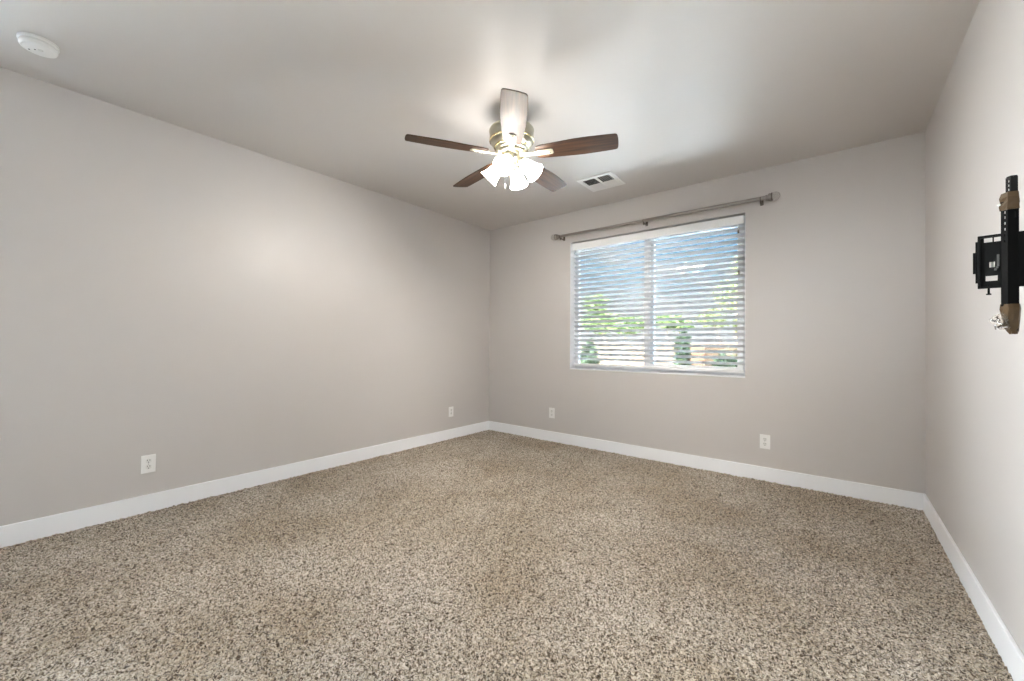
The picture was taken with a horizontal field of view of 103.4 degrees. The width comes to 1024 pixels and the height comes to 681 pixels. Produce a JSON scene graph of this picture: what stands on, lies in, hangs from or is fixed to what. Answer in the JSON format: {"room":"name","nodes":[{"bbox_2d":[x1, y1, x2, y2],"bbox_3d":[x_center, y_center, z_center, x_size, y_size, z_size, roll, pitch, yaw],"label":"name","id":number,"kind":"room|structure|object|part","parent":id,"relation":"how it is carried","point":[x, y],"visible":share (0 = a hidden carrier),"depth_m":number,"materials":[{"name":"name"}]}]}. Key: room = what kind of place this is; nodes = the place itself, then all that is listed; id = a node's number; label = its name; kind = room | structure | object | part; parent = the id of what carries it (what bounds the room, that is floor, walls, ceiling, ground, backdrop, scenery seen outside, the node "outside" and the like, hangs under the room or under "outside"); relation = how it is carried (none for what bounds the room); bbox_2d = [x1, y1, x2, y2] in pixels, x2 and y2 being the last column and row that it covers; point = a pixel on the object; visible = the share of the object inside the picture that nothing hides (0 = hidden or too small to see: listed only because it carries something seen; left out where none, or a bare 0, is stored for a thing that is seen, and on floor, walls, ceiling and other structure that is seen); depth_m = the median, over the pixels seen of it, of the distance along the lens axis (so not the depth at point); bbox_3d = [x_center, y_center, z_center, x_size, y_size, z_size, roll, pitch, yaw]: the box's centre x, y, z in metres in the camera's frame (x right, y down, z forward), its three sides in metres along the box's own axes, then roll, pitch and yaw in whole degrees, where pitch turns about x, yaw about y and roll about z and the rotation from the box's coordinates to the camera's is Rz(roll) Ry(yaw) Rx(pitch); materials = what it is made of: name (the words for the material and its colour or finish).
{"room":"empty bedroom","nodes":[
{"label":"empty bedroom","id":0,"kind":"room"},
{"bbox_2d":[0,67,489,525],"bbox_3d":[-2.398,-0.174,2.777,0.160,2.600,6.852,0,-1,39],"label":"wall","id":1,"kind":"structure","parent":0,"point":[213,308],"depth_m":2.86,"materials":[{"name":"grey paint"}]},
{"bbox_2d":[141,454,155,473],"bbox_3d":[-2.388,0.810,2.656,0.008,0.117,0.073,0,-1,39],"label":"wall outlet","id":2,"kind":"object","parent":1,"relation":"attached to","point":[148,462],"visible":1,"depth_m":2.65,"materials":[{"name":"white plastic"}]},
{"bbox_2d":[0,421,488,547],"bbox_3d":[-2.339,1.073,2.713,0.014,0.123,6.532,0,-1,39],"label":"baseboard","id":3,"kind":"structure","parent":1,"relation":"attached to","point":[20,532],"depth_m":2.84,"materials":[{"name":"white paint"}]},
{"bbox_2d":[449,406,452,416],"bbox_3d":[-0.715,0.836,4.745,0.008,0.117,0.073,0,-1,39],"label":"wall outlet","id":4,"kind":"object","parent":1,"relation":"attached to","point":[450,408],"visible":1,"depth_m":4.74,"materials":[{"name":"white plastic"}]},
{"bbox_2d":[0,0,979,229],"bbox_3d":[-0.763,-1.548,1.485,4.328,0.150,6.852,0,-1,39],"label":"ceiling","id":5,"kind":"structure","parent":0,"point":[691,92],"depth_m":2.23,"materials":[{"name":"grey paint"}]},
{"bbox_2d":[16,32,59,57],"bbox_3d":[-2.349,-1.458,2.006,0.140,0.043,0.140,0,-1,39],"label":"smoke detector","id":6,"kind":"object","parent":5,"relation":"attached to","point":[36,44],"visible":1,"depth_m":1.98,"materials":[{"name":"white plastic"}]},
{"bbox_2d":[405,88,618,191],"bbox_3d":[0.013,-1.212,2.622,1.280,0.493,1.247,0,-1,39],"label":"ceiling fan","id":7,"kind":"object","parent":5,"relation":"hanging from","point":[511,136],"visible":1,"depth_m":2.48,"materials":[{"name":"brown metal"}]},
{"bbox_3d":[-0.392,-1.188,2.449,0.499,0.007,0.147,1,12,-19],"label":"blade","id":8,"kind":"part","parent":7,"relation":"part of","materials":[{"name":"brown wood"}]},
{"bbox_3d":[-0.253,-1.184,2.913,0.147,0.007,0.499,-14,8,-36],"label":"blade","id":9,"kind":"part","parent":7,"relation":"part of","materials":[{"name":"brown wood"}]},
{"bbox_3d":[-0.133,-1.079,2.619,0.148,0.149,0.121,0,-1,39],"label":"lamp shade","id":10,"kind":"part","parent":7,"relation":"part of","materials":[{"name":"white glass"}]},
{"bbox_3d":[-0.037,-1.080,2.455,0.121,0.149,0.148,0,-1,39],"label":"lamp shade","id":11,"kind":"part","parent":7,"relation":"part of","materials":[{"name":"white glass"}]},
{"bbox_3d":[-0.041,-1.092,2.474,0.044,0.050,0.049,0,-1,39],"label":"bulb","id":12,"kind":"part","parent":7,"relation":"part of","materials":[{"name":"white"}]},
{"bbox_3d":[0.007,-1.188,2.173,0.147,0.007,0.499,12,-1,-1],"label":"blade","id":13,"kind":"part","parent":7,"relation":"part of","materials":[{"name":"wood"}]},
{"bbox_3d":[0.030,-1.077,2.714,0.121,0.149,0.148,0,-1,39],"label":"lamp shade","id":14,"kind":"part","parent":7,"relation":"part of","materials":[{"name":"white glass"}]},
{"bbox_2d":[518,156,524,166],"bbox_3d":[0.064,-1.136,2.563,0.058,0.057,0.062,0,-1,39],"label":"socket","id":15,"kind":"object","parent":7,"relation":"attached to","point":[521,159],"depth_m":2.54,"materials":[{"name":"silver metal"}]},
{"bbox_3d":[0.126,-1.078,2.551,0.148,0.149,0.121,0,-1,39],"label":"lamp shade","id":16,"kind":"part","parent":7,"relation":"part of","materials":[{"name":"white glass"}]},
{"bbox_3d":[0.232,-1.180,2.925,0.147,0.007,0.499,-14,-9,34],"label":"blade","id":17,"kind":"part","parent":7,"relation":"part of","materials":[{"name":"brown wood"}]},
{"bbox_3d":[0.393,-1.183,2.467,0.499,0.007,0.147,0,-12,17],"label":"blade","id":18,"kind":"part","parent":7,"relation":"part of","materials":[{"name":"brown wood"}]},
{"bbox_2d":[577,171,625,191],"bbox_3d":[0.814,-1.439,3.682,0.330,0.012,0.325,0,-1,39],"label":"ceiling vent","id":19,"kind":"object","parent":5,"relation":"in","point":[606,180],"visible":1,"depth_m":3.67,"materials":[{"name":"white plastic"}]},
{"bbox_2d":[489,132,925,493],"bbox_3d":[1.320,-0.138,4.085,4.008,2.600,0.160,0,-1,39],"label":"wall","id":20,"kind":"structure","parent":0,"point":[835,304],"depth_m":3.27,"materials":[{"name":"grey paint"}]},
{"bbox_2d":[549,408,554,417],"bbox_3d":[0.458,0.834,4.655,0.073,0.117,0.008,0,-1,39],"label":"wall outlet","id":21,"kind":"object","parent":20,"relation":"attached to","point":[551,410],"visible":1,"depth_m":4.65,"materials":[{"name":"white plastic"}]},
{"bbox_2d":[570,213,745,377],"bbox_3d":[1.367,-0.387,4.045,1.719,1.414,0.159,0,-1,39],"label":"window","id":22,"kind":"structure","parent":20,"relation":"in","point":[572,260],"depth_m":4.06,"materials":[{"name":"white paint"}]},
{"bbox_3d":[1.349,0.314,4.022,1.711,0.010,0.114,0,-1,39],"label":"sill","id":23,"kind":"part","parent":22,"relation":"part of","materials":[{"name":"white paint"}]},
{"bbox_2d":[572,215,744,372],"bbox_3d":[1.353,-0.401,4.029,1.695,1.364,0.092,0,-1,39],"label":"window blind","id":24,"kind":"object","parent":22,"relation":"attached to","point":[736,220],"visible":0.91,"depth_m":3.94,"materials":[{"name":"white plastic"}]},
{"bbox_3d":[0.824,-0.394,4.476,0.001,1.310,0.054,0,-1,39],"label":"ladder cord","id":25,"kind":"part","parent":24,"relation":"part of","materials":[{"name":"white fabric"}]},
{"bbox_3d":[1.366,-0.394,4.042,0.001,1.310,0.054,0,-1,39],"label":"ladder cord","id":26,"kind":"part","parent":24,"relation":"part of","materials":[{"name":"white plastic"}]},
{"bbox_3d":[1.361,0.269,4.037,1.687,0.025,0.054,0,-1,39],"label":"rail","id":27,"kind":"part","parent":24,"relation":"part of","materials":[{"name":"white plastic"}]},
{"bbox_3d":[1.686,-0.387,3.820,0.880,1.344,0.020,0,-1,39],"label":"sash","id":28,"kind":"part","parent":22,"relation":"part of","materials":[{"name":"white plastic"}]},
{"bbox_2d":[551,191,779,240],"bbox_3d":[1.311,-1.157,3.927,2.174,0.076,0.118,0,-1,39],"label":"curtain rod","id":29,"kind":"object","parent":20,"relation":"attached to","point":[775,195],"visible":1,"depth_m":3.68,"materials":[{"name":"grey metal"}]},
{"bbox_3d":[0.922,-1.163,4.206,1.020,0.028,0.028,0,-1,39],"label":"rod","id":30,"kind":"part","parent":29,"relation":"part of","materials":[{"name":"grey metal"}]},
{"bbox_3d":[1.671,-1.162,3.606,1.022,0.032,0.032,0,-1,39],"label":"rod","id":31,"kind":"part","parent":29,"relation":"part of","materials":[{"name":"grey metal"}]},
{"bbox_2d":[489,421,922,509],"bbox_3d":[1.257,1.107,4.008,3.980,0.123,0.014,0,-1,39],"label":"baseboard","id":32,"kind":"structure","parent":20,"relation":"attached to","point":[908,499],"depth_m":3.45,"materials":[{"name":"white paint"}]},
{"bbox_2d":[760,434,769,448],"bbox_3d":[2.094,0.838,3.345,0.073,0.117,0.008,0,-1,39],"label":"wall outlet","id":33,"kind":"object","parent":20,"relation":"attached to","point":[764,439],"visible":1,"depth_m":3.34,"materials":[{"name":"white plastic"}]},
{"bbox_2d":[925,0,1023,654],"bbox_3d":[0.855,-0.172,0.171,0.160,2.600,6.852,0,-1,39],"label":"wall","id":34,"kind":"structure","parent":0,"point":[974,133],"depth_m":1.75,"materials":[{"name":"grey paint"}]},
{"bbox_2d":[923,493,1023,680],"bbox_3d":[0.778,1.074,0.216,0.014,0.123,6.532,0,-1,39],"label":"baseboard","id":35,"kind":"structure","parent":34,"relation":"attached to","point":[1012,657],"depth_m":1.67,"materials":[{"name":"white paint"}]},
{"bbox_2d":[973,175,1023,330],"bbox_3d":[1.215,-0.209,0.834,0.133,0.370,0.391,0,0,6],"label":"mount","id":36,"kind":"object","parent":34,"relation":"attached to","point":[1007,254],"depth_m":0.97,"materials":[{"name":"black metal"}]},
{"bbox_3d":[1.220,-0.196,0.990,0.031,0.106,0.120,1,-1,-39],"label":"pivot plate","id":37,"kind":"part","parent":36,"relation":"part of","materials":[{"name":"black metal"}]},
{"bbox_3d":[1.191,-0.192,0.993,0.005,0.037,0.009,1,-1,-39],"label":"tilt lever","id":38,"kind":"part","parent":36,"relation":"part of","materials":[{"name":"grey metal"}]},
{"bbox_3d":[1.206,-0.196,0.972,0.015,0.133,0.114,1,-1,-39],"label":"tilt plate","id":39,"kind":"part","parent":36,"relation":"part of","materials":[{"name":"black metal"}]},
{"bbox_2d":[989,304,1020,333],"bbox_3d":[1.181,-0.051,0.968,0.051,0.073,0.033,0,-1,39],"label":"bag","id":40,"kind":"object","parent":36,"relation":"attached to","point":[1008,319],"visible":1,"depth_m":0.96,"materials":[{"name":"brown"}]},
{"bbox_3d":[1.188,-0.208,0.965,0.015,0.252,0.028,1,-1,-37],"label":"rail","id":41,"kind":"part","parent":36,"relation":"part of","materials":[{"name":"black metal"}]},
{"bbox_3d":[1.193,-0.207,0.965,0.013,0.366,0.020,1,-1,-35],"label":"rail","id":42,"kind":"part","parent":36,"relation":"part of","materials":[{"name":"black metal"}]},
{"bbox_3d":[-0.781,1.191,1.463,4.328,0.112,6.852,0,-1,39],"label":"floor","id":43,"kind":"structure","parent":0,"visible":0},
{"bbox_2d":[0,430,1012,680],"bbox_3d":[-0.079,1.138,2.340,4.004,0.016,4.282,0,-1,39],"label":"carpet","id":44,"kind":"structure","parent":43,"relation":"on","point":[488,555],"depth_m":1.89,"materials":[{"name":"beige carpet"}]},
{"label":"outside","id":45,"kind":"structure","parent":0,"visible":0},
{"bbox_3d":[5.464,1.673,14.821,70.000,0.200,90.000,0,-1,39],"label":"ground","id":46,"kind":"structure","parent":45,"visible":0},
{"bbox_2d":[580,338,601,363],"bbox_3d":[1.760,0.714,9.111,0.590,1.586,0.664,0,-1,39],"label":"shrub","id":47,"kind":"object","parent":46,"relation":"on","point":[581,356],"visible":0.29,"depth_m":9.07,"materials":[{"name":"green plant"}]},
{"bbox_2d":[580,294,643,342],"bbox_3d":[3.173,-0.018,13.089,2.381,3.154,1.189,0,-1,39],"label":"tree","id":48,"kind":"object","parent":46,"relation":"on","point":[611,323],"visible":0.36,"depth_m":13.07,"materials":[{"name":"green plant"}]},
{"bbox_2d":[580,343,736,366],"bbox_3d":[2.556,0.790,9.589,16.000,1.445,0.240,0,-1,39],"label":"wall","id":49,"kind":"structure","parent":46,"relation":"on","point":[598,347],"depth_m":9.26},
{"bbox_2d":[655,315,694,343],"bbox_3d":[4.622,0.367,11.680,1.336,2.370,0.978,0,-1,39],"label":"tree","id":50,"kind":"object","parent":46,"relation":"on","point":[671,316],"visible":0.34,"depth_m":11.50,"materials":[{"name":"green plant"}]},
{"bbox_2d":[673,326,694,365],"bbox_3d":[3.352,0.609,7.956,0.501,1.798,0.589,0,-1,39],"label":"shrub","id":51,"kind":"object","parent":46,"relation":"on","point":[677,337],"visible":0.25,"depth_m":7.83,"materials":[{"name":"green plant"}]},
{"bbox_2d":[690,347,704,365],"bbox_3d":[3.810,0.802,8.316,0.270,1.418,0.160,0,-1,39],"label":"wall pillar","id":52,"kind":"structure","parent":46,"relation":"on","point":[692,348],"depth_m":8.24,"materials":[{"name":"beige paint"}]},
{"bbox_2d":[694,256,737,343],"bbox_3d":[4.895,-0.211,9.204,1.447,3.489,0.991,0,-1,39],"label":"tree","id":53,"kind":"object","parent":46,"relation":"on","point":[732,285],"visible":0.17,"depth_m":9.22,"materials":[{"name":"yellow plant"}]},
{"bbox_2d":[711,348,736,366],"bbox_3d":[3.921,0.799,7.364,0.710,1.425,0.618,0,-1,39],"label":"shrub","id":54,"kind":"object","parent":46,"relation":"on","point":[721,354],"visible":0.09,"depth_m":7.31,"materials":[{"name":"green plant"}]}
]}

